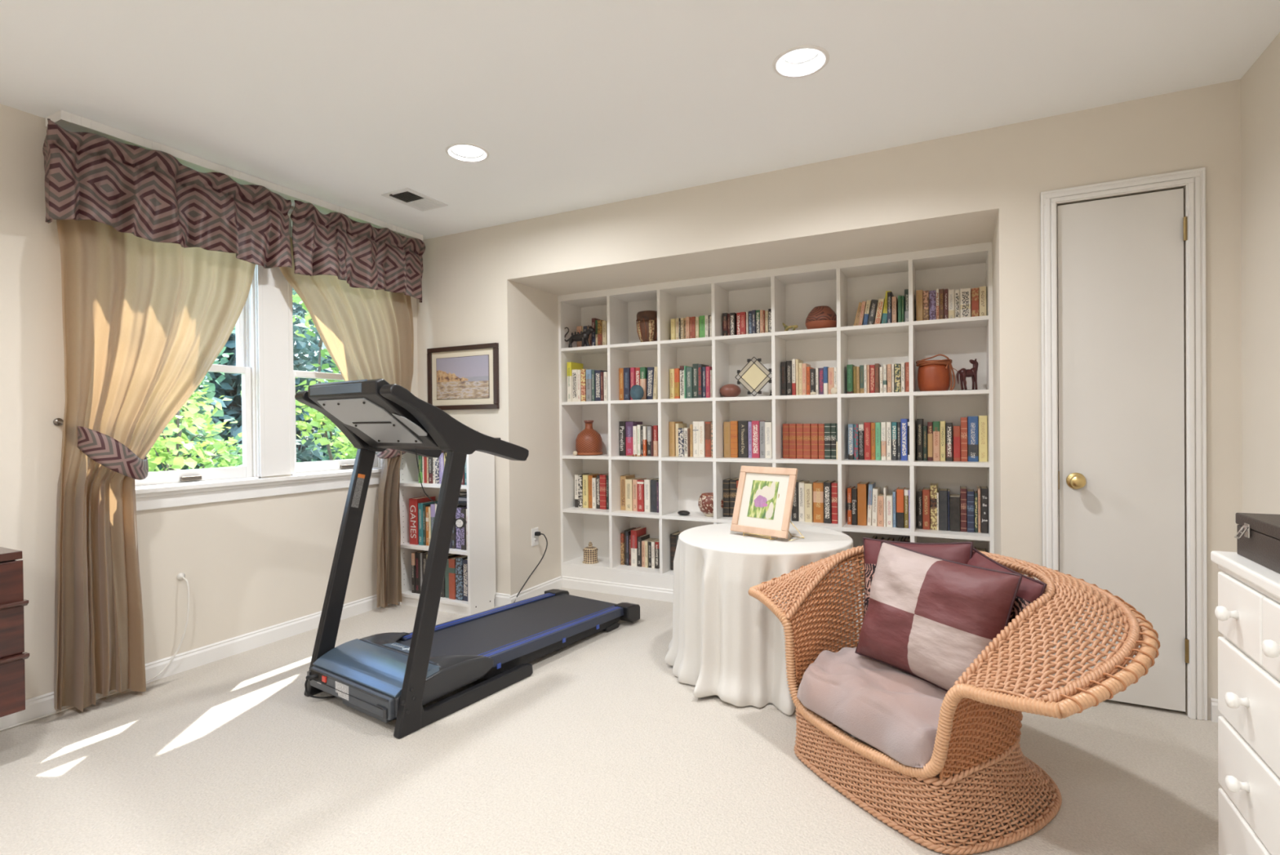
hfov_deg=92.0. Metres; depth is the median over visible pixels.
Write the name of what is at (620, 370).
book
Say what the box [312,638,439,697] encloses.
hood
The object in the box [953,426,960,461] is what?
book
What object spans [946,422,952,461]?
book
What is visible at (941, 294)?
book
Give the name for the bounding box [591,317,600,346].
book
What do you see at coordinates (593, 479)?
book
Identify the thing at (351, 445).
tree
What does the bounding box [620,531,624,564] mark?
book
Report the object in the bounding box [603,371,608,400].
book
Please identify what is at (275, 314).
trim
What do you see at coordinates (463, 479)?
book
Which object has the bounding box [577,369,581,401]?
book
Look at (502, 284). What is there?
wall
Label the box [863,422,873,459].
book
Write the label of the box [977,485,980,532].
book
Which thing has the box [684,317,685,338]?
book
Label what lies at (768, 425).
book
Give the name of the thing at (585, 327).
book
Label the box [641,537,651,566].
book
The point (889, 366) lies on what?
book
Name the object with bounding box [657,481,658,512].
book
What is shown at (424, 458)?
book
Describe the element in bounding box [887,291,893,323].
book
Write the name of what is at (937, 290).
book
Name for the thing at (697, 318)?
book
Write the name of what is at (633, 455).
trinket
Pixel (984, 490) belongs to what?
book
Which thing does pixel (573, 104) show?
ceiling
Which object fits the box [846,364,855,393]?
book
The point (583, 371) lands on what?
book
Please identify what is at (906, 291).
book
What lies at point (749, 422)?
book
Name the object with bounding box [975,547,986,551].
book
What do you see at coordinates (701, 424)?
book
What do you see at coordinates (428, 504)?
book
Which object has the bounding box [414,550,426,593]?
book
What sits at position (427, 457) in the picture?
book
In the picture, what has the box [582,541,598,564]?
jar
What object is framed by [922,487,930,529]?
book
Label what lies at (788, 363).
book
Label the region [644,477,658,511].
book
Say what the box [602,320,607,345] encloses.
book
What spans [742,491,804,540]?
easel
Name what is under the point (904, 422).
book
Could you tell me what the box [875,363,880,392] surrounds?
book
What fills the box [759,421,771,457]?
book
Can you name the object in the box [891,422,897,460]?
book
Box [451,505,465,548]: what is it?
book
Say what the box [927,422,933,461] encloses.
book
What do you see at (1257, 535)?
box
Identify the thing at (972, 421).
book
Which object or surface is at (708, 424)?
book
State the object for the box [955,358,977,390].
horse figurine
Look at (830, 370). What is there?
book
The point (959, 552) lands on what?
throw pillow
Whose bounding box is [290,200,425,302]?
valance
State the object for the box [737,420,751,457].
book
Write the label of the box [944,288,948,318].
book
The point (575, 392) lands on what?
book
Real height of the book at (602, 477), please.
0.240 m
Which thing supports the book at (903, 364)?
on the bookcase at (791, 293)
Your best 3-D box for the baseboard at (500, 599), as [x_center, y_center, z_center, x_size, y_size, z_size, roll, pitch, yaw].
[0.502,1.080,3.505,4.207,0.085,0.560,0,0,27]
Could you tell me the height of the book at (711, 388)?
0.181 m
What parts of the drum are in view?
cord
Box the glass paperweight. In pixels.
[630,384,644,399]
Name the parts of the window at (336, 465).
sash, lift handle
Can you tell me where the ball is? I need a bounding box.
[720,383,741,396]
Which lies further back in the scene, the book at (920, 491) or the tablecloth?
the book at (920, 491)
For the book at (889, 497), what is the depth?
3.49 m
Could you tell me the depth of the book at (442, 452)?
3.87 m
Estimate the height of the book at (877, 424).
0.214 m
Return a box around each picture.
[426,342,499,409]
[730,465,798,538]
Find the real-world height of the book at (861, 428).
0.204 m
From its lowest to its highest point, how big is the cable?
0.464 m
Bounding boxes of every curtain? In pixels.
[53,219,255,711]
[279,236,413,607]
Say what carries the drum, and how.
on the bookcase at (791, 293)
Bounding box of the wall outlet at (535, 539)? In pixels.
[531,527,538,546]
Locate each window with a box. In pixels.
[134,264,260,488]
[291,219,383,475]
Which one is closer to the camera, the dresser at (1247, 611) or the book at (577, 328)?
the dresser at (1247, 611)
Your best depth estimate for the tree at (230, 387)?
10.23 m
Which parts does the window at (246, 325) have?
lift handle, sash, sash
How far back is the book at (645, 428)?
4.19 m
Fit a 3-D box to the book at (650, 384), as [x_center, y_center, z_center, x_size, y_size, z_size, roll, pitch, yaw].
[0.100,-0.297,4.236,0.060,0.224,0.141,0,0,27]
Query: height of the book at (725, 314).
0.161 m
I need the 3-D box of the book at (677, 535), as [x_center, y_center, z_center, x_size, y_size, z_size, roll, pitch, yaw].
[0.284,0.830,4.147,0.027,0.236,0.146,0,0,27]
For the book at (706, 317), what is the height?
0.155 m
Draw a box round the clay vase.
[575,420,603,455]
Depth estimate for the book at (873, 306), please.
3.52 m
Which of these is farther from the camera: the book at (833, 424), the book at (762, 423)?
the book at (762, 423)
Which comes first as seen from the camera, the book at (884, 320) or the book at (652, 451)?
the book at (884, 320)
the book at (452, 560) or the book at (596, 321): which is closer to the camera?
the book at (452, 560)
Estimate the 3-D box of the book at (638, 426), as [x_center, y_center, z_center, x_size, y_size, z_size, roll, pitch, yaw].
[0.021,0.087,4.275,0.024,0.213,0.139,0,0,27]
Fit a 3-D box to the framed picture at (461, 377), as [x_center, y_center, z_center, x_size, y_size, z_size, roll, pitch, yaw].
[-1.159,-0.324,4.025,0.595,0.415,0.023,0,0,27]
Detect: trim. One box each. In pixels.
[135,467,382,511]
[257,208,294,476]
[1040,167,1207,719]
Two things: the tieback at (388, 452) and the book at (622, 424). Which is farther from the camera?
the book at (622, 424)
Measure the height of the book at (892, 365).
0.164 m
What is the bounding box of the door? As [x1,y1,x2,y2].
[1057,187,1189,711]
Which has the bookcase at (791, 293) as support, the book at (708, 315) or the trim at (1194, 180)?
the book at (708, 315)
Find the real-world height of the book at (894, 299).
0.163 m
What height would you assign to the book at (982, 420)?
0.245 m
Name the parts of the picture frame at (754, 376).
pane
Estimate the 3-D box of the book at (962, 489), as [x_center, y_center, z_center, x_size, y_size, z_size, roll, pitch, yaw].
[1.774,0.444,3.389,0.030,0.232,0.143,0,0,27]
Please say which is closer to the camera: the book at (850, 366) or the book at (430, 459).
the book at (850, 366)
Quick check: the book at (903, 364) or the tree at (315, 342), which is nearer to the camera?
the book at (903, 364)
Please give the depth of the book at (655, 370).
4.14 m
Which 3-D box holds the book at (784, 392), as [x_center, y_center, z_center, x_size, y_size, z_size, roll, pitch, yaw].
[0.902,-0.295,3.817,0.029,0.209,0.138,0,0,27]
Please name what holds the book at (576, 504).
on the bookcase at (791, 293)
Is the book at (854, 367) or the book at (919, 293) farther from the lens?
the book at (854, 367)
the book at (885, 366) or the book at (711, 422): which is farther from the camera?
the book at (711, 422)
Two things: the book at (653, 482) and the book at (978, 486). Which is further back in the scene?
the book at (653, 482)
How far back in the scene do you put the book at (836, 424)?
3.61 m
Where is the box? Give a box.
[1234,512,1279,573]
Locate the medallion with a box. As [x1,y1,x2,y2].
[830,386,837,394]
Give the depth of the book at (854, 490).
3.57 m
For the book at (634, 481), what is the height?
0.215 m
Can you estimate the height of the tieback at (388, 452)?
0.183 m
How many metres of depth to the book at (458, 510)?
3.80 m
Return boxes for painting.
[436,355,488,399]
[746,480,778,519]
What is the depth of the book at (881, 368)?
3.51 m
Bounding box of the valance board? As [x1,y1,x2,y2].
[45,109,422,240]
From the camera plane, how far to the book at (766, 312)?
3.81 m
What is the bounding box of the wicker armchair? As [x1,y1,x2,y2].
[748,545,1159,854]
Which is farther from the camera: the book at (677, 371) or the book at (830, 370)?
the book at (677, 371)
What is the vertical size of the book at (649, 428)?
0.201 m
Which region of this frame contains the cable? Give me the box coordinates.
[0,572,189,731]
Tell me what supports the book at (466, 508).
on the bookcase at (480, 466)
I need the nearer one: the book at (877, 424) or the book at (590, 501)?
the book at (877, 424)
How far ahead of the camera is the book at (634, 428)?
4.22 m
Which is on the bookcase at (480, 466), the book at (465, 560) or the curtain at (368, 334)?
the book at (465, 560)
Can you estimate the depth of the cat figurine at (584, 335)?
4.33 m
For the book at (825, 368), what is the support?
on the bookcase at (791, 293)
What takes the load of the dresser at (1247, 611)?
on the floor
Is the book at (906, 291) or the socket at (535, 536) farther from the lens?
the socket at (535, 536)
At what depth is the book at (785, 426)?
3.76 m
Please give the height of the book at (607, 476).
0.238 m
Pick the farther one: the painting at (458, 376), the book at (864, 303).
the painting at (458, 376)
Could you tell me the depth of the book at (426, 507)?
3.92 m
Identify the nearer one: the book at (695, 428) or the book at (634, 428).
the book at (695, 428)
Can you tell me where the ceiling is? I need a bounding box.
[0,0,1279,239]
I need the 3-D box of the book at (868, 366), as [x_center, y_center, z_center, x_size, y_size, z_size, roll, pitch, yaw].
[1.334,-0.276,3.592,0.012,0.165,0.125,0,0,27]
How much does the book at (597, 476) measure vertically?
0.236 m
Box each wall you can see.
[0,103,417,699]
[417,79,1242,719]
[1240,32,1279,514]
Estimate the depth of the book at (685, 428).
4.06 m
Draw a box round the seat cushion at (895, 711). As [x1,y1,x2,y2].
[796,646,946,768]
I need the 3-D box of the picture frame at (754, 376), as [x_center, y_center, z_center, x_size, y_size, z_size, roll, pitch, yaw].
[0.699,-0.312,3.784,0.242,0.242,0.009,0,0,27]
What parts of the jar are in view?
lid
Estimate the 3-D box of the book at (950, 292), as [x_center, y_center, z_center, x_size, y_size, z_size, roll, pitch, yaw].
[1.711,-0.660,3.396,0.030,0.171,0.126,0,0,27]
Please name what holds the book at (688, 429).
on the bookcase at (791, 293)
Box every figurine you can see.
[564,324,595,347]
[782,322,797,330]
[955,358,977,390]
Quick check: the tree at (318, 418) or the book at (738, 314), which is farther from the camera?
the tree at (318, 418)
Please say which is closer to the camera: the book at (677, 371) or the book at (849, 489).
the book at (849, 489)
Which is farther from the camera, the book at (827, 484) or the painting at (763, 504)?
the book at (827, 484)
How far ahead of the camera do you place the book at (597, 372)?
4.27 m
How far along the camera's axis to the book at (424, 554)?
3.94 m
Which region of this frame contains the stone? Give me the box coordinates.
[677,510,689,515]
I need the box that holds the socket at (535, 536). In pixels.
[533,530,537,542]
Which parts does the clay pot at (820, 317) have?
pot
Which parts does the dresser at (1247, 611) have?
knob, knob, knob, drawer, drawer, moulding, drawer, drawer, knob, drawer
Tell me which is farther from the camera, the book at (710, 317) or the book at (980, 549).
the book at (710, 317)
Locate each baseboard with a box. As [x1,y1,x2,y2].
[0,594,391,728]
[493,576,1223,722]
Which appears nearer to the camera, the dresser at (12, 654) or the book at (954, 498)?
the dresser at (12, 654)
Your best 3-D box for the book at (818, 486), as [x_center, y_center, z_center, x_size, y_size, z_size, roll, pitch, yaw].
[1.093,0.445,3.738,0.061,0.238,0.143,0,0,27]
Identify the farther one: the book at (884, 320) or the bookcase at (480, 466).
the bookcase at (480, 466)
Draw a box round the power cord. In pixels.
[304,531,547,697]
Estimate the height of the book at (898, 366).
0.163 m
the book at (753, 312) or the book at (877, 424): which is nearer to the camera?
the book at (877, 424)
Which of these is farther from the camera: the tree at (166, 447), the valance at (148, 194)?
the tree at (166, 447)
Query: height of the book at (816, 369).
0.162 m
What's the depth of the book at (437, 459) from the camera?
3.88 m
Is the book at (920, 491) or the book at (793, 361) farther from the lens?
the book at (793, 361)
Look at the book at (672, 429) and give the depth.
4.10 m
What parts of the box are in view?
box lid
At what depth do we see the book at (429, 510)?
3.90 m
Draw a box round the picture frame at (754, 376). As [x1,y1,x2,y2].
[735,356,771,395]
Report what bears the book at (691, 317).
on the bookcase at (791, 293)
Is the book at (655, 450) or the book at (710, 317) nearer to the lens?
the book at (710, 317)
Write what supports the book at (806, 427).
on the bookcase at (791, 293)
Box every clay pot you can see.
[805,305,836,328]
[915,354,966,391]
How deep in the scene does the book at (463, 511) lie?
3.77 m
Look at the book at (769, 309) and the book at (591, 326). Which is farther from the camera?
the book at (591, 326)
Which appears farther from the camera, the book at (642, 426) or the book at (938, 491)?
the book at (642, 426)
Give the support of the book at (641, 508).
on the bookcase at (791, 293)
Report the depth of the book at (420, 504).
3.94 m
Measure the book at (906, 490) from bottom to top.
0.214 m
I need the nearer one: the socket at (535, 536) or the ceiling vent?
the ceiling vent
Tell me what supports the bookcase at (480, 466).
on the floor
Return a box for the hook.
[53,417,63,426]
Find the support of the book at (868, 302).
on the bookcase at (791, 293)
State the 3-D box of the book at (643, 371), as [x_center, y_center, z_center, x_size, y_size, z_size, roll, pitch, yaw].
[0.050,-0.297,4.255,0.040,0.224,0.142,0,0,27]
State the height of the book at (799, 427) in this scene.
0.210 m
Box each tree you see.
[146,326,242,470]
[146,404,237,471]
[151,382,242,470]
[154,288,344,470]
[292,287,338,455]
[292,290,357,460]
[296,318,355,462]
[299,335,335,460]
[310,332,341,458]
[312,439,355,459]
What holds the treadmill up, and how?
on the floor
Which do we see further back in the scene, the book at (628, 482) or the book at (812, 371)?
the book at (628, 482)
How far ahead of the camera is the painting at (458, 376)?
4.02 m
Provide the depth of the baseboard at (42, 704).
3.05 m
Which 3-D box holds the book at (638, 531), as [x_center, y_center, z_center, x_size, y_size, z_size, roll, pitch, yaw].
[-0.010,0.827,4.299,0.045,0.246,0.149,0,0,27]
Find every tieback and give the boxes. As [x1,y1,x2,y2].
[76,426,148,479]
[375,448,405,458]
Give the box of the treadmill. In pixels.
[294,378,639,738]
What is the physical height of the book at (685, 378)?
0.217 m
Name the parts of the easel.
easel leg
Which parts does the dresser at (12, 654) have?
drawer, drawer, drawer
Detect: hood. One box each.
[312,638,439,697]
[360,631,488,670]
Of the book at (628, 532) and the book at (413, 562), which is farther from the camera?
the book at (628, 532)
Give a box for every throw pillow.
[854,539,1022,712]
[862,537,973,617]
[967,546,1047,626]
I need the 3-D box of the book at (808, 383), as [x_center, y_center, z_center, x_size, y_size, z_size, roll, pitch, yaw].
[1.034,-0.277,3.750,0.020,0.171,0.126,0,0,27]
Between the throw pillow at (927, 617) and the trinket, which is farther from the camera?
the trinket
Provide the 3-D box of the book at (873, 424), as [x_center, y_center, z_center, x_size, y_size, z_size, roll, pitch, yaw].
[1.364,0.078,3.592,0.024,0.213,0.139,0,0,27]
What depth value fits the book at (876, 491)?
3.53 m
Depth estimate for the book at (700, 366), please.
4.00 m
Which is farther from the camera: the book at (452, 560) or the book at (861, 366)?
the book at (452, 560)
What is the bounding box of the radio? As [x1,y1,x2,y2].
[457,491,466,505]
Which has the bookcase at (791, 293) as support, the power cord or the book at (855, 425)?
the book at (855, 425)
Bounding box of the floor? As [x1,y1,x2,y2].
[0,586,1222,854]
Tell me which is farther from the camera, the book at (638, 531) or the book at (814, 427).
the book at (638, 531)
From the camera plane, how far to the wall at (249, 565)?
2.54 m
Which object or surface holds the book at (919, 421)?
on the bookcase at (791, 293)
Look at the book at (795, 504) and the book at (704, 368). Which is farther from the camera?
the book at (704, 368)
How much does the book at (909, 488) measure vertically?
0.214 m
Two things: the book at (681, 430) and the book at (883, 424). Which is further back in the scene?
the book at (681, 430)
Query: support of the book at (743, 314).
on the bookcase at (791, 293)
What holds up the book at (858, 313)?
on the bookcase at (791, 293)
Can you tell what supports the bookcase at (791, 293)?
on the floor
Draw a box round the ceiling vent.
[381,187,448,211]
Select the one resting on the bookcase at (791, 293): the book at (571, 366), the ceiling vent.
the book at (571, 366)
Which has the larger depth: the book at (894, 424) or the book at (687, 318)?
the book at (687, 318)
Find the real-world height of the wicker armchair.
0.692 m
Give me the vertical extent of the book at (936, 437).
0.217 m
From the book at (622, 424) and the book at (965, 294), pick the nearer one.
the book at (965, 294)
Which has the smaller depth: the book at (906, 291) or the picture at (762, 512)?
the picture at (762, 512)
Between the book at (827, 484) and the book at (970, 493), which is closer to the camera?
the book at (970, 493)
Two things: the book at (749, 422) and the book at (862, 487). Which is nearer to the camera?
the book at (862, 487)
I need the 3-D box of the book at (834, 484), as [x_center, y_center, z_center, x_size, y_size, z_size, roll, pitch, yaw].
[1.175,0.444,3.694,0.033,0.239,0.146,0,0,27]
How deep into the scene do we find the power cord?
3.95 m
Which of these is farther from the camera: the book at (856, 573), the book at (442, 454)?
the book at (442, 454)
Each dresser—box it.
[0,546,29,717]
[1210,550,1279,854]
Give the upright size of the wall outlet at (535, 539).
0.116 m
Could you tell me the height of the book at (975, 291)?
0.168 m
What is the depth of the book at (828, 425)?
3.64 m
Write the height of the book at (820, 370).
0.161 m
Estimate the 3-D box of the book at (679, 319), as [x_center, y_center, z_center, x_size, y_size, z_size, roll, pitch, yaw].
[0.286,-0.642,4.115,0.008,0.154,0.121,0,0,27]
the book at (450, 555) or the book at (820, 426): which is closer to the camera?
the book at (820, 426)
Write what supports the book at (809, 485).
on the bookcase at (791, 293)
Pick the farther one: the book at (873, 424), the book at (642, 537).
the book at (642, 537)
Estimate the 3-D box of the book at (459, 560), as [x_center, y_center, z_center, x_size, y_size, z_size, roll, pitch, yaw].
[-1.081,0.931,3.867,0.052,0.259,0.153,0,0,27]
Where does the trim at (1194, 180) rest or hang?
attached to the wall at (502, 284)
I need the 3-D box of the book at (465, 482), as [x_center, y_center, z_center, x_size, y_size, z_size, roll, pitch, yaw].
[-1.034,0.254,3.830,0.020,0.193,0.133,0,0,27]
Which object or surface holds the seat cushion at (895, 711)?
on the wicker armchair
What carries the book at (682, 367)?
on the bookcase at (791, 293)
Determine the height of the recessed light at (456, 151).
0.023 m
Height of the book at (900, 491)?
0.216 m
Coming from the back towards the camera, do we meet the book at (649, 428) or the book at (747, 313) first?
the book at (649, 428)
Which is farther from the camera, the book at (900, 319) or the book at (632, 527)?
the book at (632, 527)
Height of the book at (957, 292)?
0.168 m
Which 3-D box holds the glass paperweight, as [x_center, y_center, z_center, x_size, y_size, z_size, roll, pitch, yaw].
[-0.021,-0.235,4.147,0.096,0.104,0.096,0,0,27]
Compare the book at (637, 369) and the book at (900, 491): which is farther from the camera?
the book at (637, 369)
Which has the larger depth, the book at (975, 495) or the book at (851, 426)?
the book at (851, 426)
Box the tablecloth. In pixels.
[664,522,856,715]
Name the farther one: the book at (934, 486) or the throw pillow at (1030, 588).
the book at (934, 486)
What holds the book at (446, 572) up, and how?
on the bookcase at (480, 466)
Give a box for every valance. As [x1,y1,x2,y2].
[42,118,292,268]
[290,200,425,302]
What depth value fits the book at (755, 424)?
3.84 m
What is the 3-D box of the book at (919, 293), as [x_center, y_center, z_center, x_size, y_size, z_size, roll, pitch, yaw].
[1.570,-0.665,3.463,0.033,0.184,0.130,0,0,27]
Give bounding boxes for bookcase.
[398,450,496,615]
[558,241,994,627]
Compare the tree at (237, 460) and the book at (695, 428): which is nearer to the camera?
the book at (695, 428)
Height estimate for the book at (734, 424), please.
0.231 m
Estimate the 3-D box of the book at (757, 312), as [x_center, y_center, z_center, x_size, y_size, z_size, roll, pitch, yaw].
[0.758,-0.648,3.884,0.027,0.160,0.123,0,0,27]
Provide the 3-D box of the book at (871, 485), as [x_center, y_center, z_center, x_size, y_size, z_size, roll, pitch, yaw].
[1.350,0.443,3.608,0.032,0.238,0.140,0,0,27]
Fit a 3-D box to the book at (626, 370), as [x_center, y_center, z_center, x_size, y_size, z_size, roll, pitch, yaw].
[-0.061,-0.298,4.309,0.045,0.226,0.143,0,0,27]
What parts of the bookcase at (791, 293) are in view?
panel, shelf, shelf, rail, shelf, shelf, shelf, panel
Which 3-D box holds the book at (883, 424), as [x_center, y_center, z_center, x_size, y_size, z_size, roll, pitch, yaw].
[1.411,0.076,3.565,0.026,0.216,0.140,0,0,27]
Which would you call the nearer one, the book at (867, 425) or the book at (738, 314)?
the book at (867, 425)
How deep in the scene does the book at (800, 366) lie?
3.72 m
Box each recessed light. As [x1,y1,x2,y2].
[445,142,488,162]
[772,44,829,77]
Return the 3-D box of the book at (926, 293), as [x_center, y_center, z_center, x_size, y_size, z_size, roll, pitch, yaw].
[1.601,-0.663,3.454,0.027,0.179,0.129,0,0,27]
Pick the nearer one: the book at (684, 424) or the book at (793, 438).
the book at (793, 438)
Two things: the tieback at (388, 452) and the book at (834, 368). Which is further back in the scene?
the tieback at (388, 452)
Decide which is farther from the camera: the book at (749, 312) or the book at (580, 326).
the book at (580, 326)
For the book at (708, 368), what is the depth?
3.97 m
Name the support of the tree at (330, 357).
on the ground
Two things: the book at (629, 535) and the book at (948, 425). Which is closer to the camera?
the book at (948, 425)
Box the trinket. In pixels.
[626,453,642,456]
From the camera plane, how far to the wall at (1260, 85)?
2.15 m
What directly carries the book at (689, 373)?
on the bookcase at (791, 293)
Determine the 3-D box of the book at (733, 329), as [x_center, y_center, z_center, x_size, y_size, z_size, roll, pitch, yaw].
[0.610,-0.646,3.953,0.031,0.157,0.122,0,0,27]
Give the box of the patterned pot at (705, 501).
[697,492,723,516]
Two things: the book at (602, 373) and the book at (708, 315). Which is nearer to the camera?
the book at (708, 315)
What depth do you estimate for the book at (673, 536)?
4.11 m
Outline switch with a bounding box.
[321,675,326,682]
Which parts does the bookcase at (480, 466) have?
panel, shelf, shelf, shelf, panel, panel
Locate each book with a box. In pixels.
[408,495,435,544]
[411,550,421,592]
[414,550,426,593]
[417,500,437,545]
[418,455,422,482]
[420,551,426,589]
[422,456,424,482]
[422,502,435,545]
[422,551,427,577]
[423,456,426,483]
[425,506,430,545]
[426,457,428,483]
[428,457,432,483]
[428,506,431,546]
[430,503,435,533]
[432,457,435,483]
[435,452,442,483]
[439,452,443,483]
[440,452,447,482]
[440,553,460,597]
[444,555,459,597]
[448,555,462,599]
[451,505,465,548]
[455,505,466,549]
[455,555,467,599]
[460,507,466,550]
[461,469,464,484]
[462,557,467,600]
[464,460,466,484]
[466,508,467,550]
[567,361,582,401]
[572,368,577,401]
[574,472,585,506]
[576,325,578,346]
[577,325,582,346]
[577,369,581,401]
[577,473,588,507]
[580,368,586,401]
[582,325,587,346]
[582,473,595,507]
[586,368,592,400]
[588,473,602,507]
[590,326,591,346]
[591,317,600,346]
[591,369,595,400]
[591,477,596,508]
[595,320,597,345]
[595,369,607,400]
[596,473,605,508]
[597,320,604,345]
[600,372,604,400]
[600,473,608,509]
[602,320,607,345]
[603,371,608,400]
[606,475,608,509]
[618,368,623,399]
[619,421,627,455]
[620,474,635,510]
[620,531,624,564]
[623,367,630,399]
[624,527,635,564]
[625,421,642,455]
[625,477,640,511]
[626,528,635,565]
[629,534,631,565]
[630,367,635,399]
[631,526,646,566]
[632,426,637,455]
[632,477,646,511]
[635,367,639,385]
[636,424,648,455]
[637,478,647,511]
[637,533,649,566]
[640,366,647,399]
[640,425,652,455]
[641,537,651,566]
[643,426,647,455]
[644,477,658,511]
[644,537,655,567]
[646,367,654,399]
[647,426,651,456]
[648,538,657,567]
[650,426,653,456]
[650,478,658,511]
[651,538,659,568]
[653,366,657,399]
[653,425,658,456]
[655,540,659,568]
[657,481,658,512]
[668,421,682,456]
[669,368,674,398]
[670,530,681,569]
[671,318,675,339]
[674,368,679,398]
[675,318,679,339]
[675,422,686,456]
[675,533,679,546]
[678,318,680,338]
[678,427,684,456]
[680,317,684,338]
[680,365,684,398]
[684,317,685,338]
[684,365,691,398]
[684,427,689,456]
[685,316,689,338]
[685,367,693,398]
[687,428,689,456]
[689,316,692,337]
[689,424,693,456]
[692,316,695,337]
[692,363,697,398]
[693,421,698,456]
[695,316,699,337]
[697,364,709,397]
[697,421,710,457]
[699,315,705,337]
[702,366,706,397]
[704,315,708,337]
[705,421,712,457]
[706,366,711,397]
[708,315,711,337]
[709,315,711,336]
[710,369,712,397]
[711,422,712,457]
[723,312,727,335]
[723,421,730,457]
[723,478,731,516]
[727,313,729,335]
[729,312,737,335]
[729,477,738,516]
[730,421,737,457]
[736,312,740,334]
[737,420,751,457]
[740,311,746,334]
[746,311,748,333]
[748,311,751,333]
[748,421,751,457]
[751,310,755,333]
[751,420,765,457]
[755,309,759,333]
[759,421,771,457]
[760,310,763,333]
[763,310,764,332]
[764,310,768,332]
[764,422,772,457]
[768,308,771,332]
[781,361,786,395]
[782,423,789,457]
[786,360,791,395]
[789,423,796,458]
[791,359,795,395]
[791,480,802,520]
[795,359,803,395]
[795,423,803,458]
[798,362,802,395]
[798,480,808,521]
[801,363,810,395]
[803,423,811,458]
[804,481,813,522]
[806,366,813,394]
[809,368,815,392]
[810,423,818,458]
[813,480,825,522]
[815,367,818,394]
[817,423,824,458]
[818,367,823,394]
[823,366,828,394]
[823,480,835,523]
[824,422,831,458]
[827,367,834,394]
[831,422,837,458]
[831,480,838,523]
[833,367,837,393]
[835,423,837,459]
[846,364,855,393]
[847,485,854,524]
[848,423,853,459]
[851,486,857,524]
[853,302,862,325]
[853,365,856,393]
[853,423,861,459]
[854,560,859,588]
[856,366,859,393]
[857,481,869,525]
[858,301,866,324]
[858,424,864,459]
[859,364,864,393]
[859,560,864,591]
[862,300,871,324]
[863,364,866,392]
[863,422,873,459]
[866,364,870,392]
[866,481,875,525]
[867,299,878,324]
[869,364,875,392]
[871,422,875,459]
[871,486,879,526]
[874,298,884,324]
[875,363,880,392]
[875,422,880,459]
[877,493,884,526]
[879,366,883,392]
[880,422,886,459]
[881,290,890,323]
[883,364,887,392]
[883,484,888,526]
[885,493,893,527]
[886,422,892,460]
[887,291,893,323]
[887,364,891,392]
[891,296,897,322]
[891,364,894,391]
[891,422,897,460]
[893,488,896,527]
[894,363,901,391]
[896,486,905,528]
[897,295,902,322]
[897,422,901,460]
[900,418,908,460]
[901,295,904,321]
[901,362,905,391]
[903,487,910,528]
[904,288,908,321]
[905,361,909,391]
[907,422,909,460]
[908,488,910,528]
[915,289,923,320]
[916,418,923,460]
[918,488,922,528]
[922,426,928,460]
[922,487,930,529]
[923,290,928,319]
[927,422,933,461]
[928,289,936,319]
[930,482,937,529]
[933,421,940,461]
[936,288,939,319]
[937,490,938,529]
[938,288,944,319]
[938,488,947,530]
[939,421,946,461]
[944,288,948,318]
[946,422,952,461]
[947,288,954,318]
[947,488,950,530]
[950,493,959,531]
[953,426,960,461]
[954,289,959,317]
[960,288,970,317]
[960,417,967,461]
[960,485,967,531]
[966,488,974,532]
[967,416,978,461]
[970,287,978,316]
[973,490,977,532]
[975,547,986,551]
[977,415,987,462]
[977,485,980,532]
[978,285,986,315]
[980,485,988,533]
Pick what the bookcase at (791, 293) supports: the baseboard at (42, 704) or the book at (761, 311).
the book at (761, 311)
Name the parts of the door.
latch plate, knob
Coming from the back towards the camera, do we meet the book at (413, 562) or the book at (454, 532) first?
the book at (413, 562)
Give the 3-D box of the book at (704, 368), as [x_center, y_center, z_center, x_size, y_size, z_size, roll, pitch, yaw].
[0.445,-0.290,4.056,0.025,0.204,0.136,0,0,27]
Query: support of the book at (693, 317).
on the bookcase at (791, 293)
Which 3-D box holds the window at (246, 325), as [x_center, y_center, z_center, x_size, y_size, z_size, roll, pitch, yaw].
[-2.216,-0.435,3.017,0.136,1.425,0.625,0,0,27]
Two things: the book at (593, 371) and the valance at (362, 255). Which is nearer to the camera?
the valance at (362, 255)
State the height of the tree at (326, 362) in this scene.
9.266 m
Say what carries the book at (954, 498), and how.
on the bookcase at (791, 293)
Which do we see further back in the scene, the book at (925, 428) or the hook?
the book at (925, 428)
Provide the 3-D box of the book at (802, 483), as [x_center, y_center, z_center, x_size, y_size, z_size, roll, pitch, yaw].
[1.004,0.447,3.784,0.035,0.236,0.140,0,0,27]
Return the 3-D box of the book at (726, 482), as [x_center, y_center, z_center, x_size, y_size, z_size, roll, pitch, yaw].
[0.580,0.451,3.994,0.040,0.234,0.145,0,0,27]
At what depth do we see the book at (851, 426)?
3.58 m
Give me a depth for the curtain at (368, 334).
3.79 m
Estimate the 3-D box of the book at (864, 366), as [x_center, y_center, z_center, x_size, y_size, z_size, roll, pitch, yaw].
[1.318,-0.277,3.594,0.014,0.166,0.125,0,0,27]
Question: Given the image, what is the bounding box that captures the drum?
[635,310,657,342]

